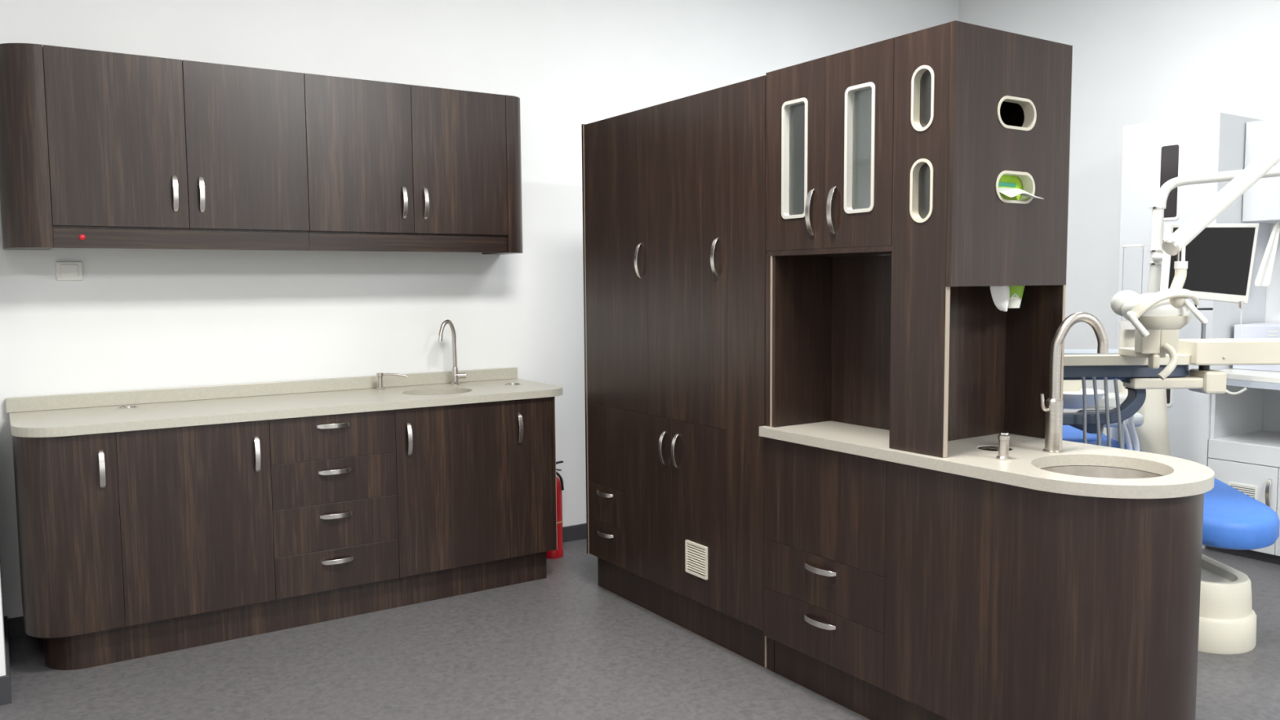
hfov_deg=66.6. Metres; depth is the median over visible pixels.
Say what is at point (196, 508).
base cabinet
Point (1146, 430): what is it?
unit
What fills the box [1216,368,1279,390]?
countertop
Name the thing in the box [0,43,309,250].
upper cabinet
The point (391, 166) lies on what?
upper cabinet
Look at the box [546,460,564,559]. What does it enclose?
fire extinguisher
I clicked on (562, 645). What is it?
floor
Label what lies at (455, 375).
faucet
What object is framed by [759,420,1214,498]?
countertop
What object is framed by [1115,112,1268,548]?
tall cabinet
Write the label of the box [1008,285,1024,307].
paper cup
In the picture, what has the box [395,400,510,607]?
base cabinet
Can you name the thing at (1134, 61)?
wall
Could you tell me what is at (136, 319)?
wall
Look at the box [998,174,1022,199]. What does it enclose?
pack
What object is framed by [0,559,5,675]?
wall pier
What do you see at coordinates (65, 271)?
wall socket
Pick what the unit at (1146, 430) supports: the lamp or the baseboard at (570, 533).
the lamp
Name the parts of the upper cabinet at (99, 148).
corner post, door, handle, rail, handle, door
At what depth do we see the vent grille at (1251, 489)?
5.00 m
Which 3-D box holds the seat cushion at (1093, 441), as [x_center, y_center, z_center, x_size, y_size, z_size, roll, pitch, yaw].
[2.240,0.492,4.774,0.459,0.161,0.744,-1,5,-4]
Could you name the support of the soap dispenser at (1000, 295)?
hanging from the display cabinet at (890, 228)
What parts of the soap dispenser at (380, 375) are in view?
spout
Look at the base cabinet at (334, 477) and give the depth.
4.15 m
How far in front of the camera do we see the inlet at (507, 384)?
4.92 m
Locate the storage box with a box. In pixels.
[1232,322,1279,372]
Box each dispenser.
[375,373,407,390]
[995,431,1010,460]
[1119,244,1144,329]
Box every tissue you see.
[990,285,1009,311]
[998,187,1043,199]
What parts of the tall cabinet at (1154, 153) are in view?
slot glass, slot frame, slot frame, slot glass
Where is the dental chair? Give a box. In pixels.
[1062,425,1279,654]
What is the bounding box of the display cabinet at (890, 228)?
[764,20,1072,457]
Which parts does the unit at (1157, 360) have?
control panel, arm, control panel, support arm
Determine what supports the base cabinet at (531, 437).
on the floor
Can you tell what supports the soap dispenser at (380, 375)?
on the countertop at (87, 413)
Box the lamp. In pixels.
[1110,137,1279,338]
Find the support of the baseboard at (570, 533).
attached to the wall at (136, 319)
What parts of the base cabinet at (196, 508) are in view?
handle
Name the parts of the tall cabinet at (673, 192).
panel, handle, handle, panel, drawer, drawer, door, handle, door, handle, handle, door, door, handle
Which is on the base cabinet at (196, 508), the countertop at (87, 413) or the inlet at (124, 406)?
the countertop at (87, 413)
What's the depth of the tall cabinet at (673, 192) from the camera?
3.94 m
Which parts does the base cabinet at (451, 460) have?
handle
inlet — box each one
[116,405,138,408]
[503,382,521,385]
[977,445,1012,451]
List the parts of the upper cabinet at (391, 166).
door, handle, rail, handle, door, corner post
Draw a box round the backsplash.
[5,367,517,413]
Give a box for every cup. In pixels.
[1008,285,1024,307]
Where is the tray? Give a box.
[1063,348,1191,365]
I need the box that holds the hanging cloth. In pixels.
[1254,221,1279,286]
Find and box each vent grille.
[684,539,707,579]
[1227,482,1257,499]
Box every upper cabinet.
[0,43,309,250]
[303,73,522,254]
[1242,118,1279,223]
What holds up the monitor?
attached to the lamp
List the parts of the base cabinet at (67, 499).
handle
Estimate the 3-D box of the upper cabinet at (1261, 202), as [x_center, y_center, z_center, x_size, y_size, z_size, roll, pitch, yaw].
[3.676,-0.970,4.775,0.316,0.525,1.198,-3,5,-33]
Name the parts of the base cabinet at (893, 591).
handle, handle, drawer, drawer, panel, curved panel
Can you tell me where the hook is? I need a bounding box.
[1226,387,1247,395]
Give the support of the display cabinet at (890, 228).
on the countertop at (1180, 477)
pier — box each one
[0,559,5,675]
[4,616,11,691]
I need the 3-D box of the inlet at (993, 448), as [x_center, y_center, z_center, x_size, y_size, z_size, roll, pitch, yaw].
[1.094,0.313,3.021,0.110,0.077,0.108,-3,5,-33]
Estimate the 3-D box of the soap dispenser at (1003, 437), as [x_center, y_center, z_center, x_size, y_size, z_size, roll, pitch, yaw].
[1.058,0.248,2.833,0.040,0.080,0.040,-3,5,-33]
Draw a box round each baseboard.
[0,674,11,705]
[7,523,586,639]
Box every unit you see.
[1062,328,1171,456]
[1062,328,1279,448]
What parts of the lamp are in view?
handle, neck rod, grip knob, neck rod, handle, spring arm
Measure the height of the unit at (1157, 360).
0.684 m
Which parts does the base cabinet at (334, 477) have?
drawer, handle, drawer, handle, drawer, drawer, handle, handle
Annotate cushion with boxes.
[1062,425,1106,441]
[1075,437,1144,452]
[1202,478,1279,550]
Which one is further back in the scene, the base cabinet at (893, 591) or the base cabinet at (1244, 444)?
the base cabinet at (1244, 444)
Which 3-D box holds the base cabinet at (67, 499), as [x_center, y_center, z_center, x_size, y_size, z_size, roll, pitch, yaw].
[-2.257,0.711,3.841,0.322,0.904,0.609,-3,5,-33]
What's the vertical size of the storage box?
0.237 m
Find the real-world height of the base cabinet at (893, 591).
0.892 m
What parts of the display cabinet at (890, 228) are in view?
glass frame, door, pane, handle, handle, door, glass frame, pane, slotted panel, oval frame, oval frame, slot pane, slot pane, panel, oval frame, oval frame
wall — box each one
[0,0,959,618]
[958,0,1279,436]
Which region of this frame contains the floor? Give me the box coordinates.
[0,537,1279,719]
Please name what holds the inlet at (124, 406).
in the countertop at (87, 413)
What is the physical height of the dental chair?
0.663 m
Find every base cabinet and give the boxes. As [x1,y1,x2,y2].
[12,431,125,670]
[115,419,275,660]
[268,409,399,631]
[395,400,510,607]
[505,396,557,586]
[763,436,1204,719]
[1207,385,1279,564]
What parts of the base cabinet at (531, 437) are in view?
handle, panel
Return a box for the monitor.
[1151,223,1259,337]
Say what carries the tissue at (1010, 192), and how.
in the display cabinet at (890, 228)
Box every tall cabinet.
[581,75,774,671]
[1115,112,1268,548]
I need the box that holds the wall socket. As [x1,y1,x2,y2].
[55,261,83,280]
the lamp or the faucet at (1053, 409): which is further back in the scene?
the lamp
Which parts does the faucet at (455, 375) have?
spout, knob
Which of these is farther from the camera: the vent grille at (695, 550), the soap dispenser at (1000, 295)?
the vent grille at (695, 550)
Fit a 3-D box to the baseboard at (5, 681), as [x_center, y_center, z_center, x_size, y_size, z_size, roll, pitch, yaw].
[-2.858,1.189,2.969,1.582,0.100,0.014,-3,5,-33]
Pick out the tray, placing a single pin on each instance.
(1115, 357)
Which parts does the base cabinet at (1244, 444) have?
panel, door, drawer, handle, panel, door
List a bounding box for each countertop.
[5,367,563,437]
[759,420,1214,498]
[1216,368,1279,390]
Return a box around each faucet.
[437,319,466,385]
[1040,311,1108,453]
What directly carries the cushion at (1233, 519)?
on the dental chair
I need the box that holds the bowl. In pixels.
[1062,387,1128,408]
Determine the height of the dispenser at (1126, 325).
0.413 m
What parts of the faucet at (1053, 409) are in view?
lever, spout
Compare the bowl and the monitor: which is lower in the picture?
the bowl

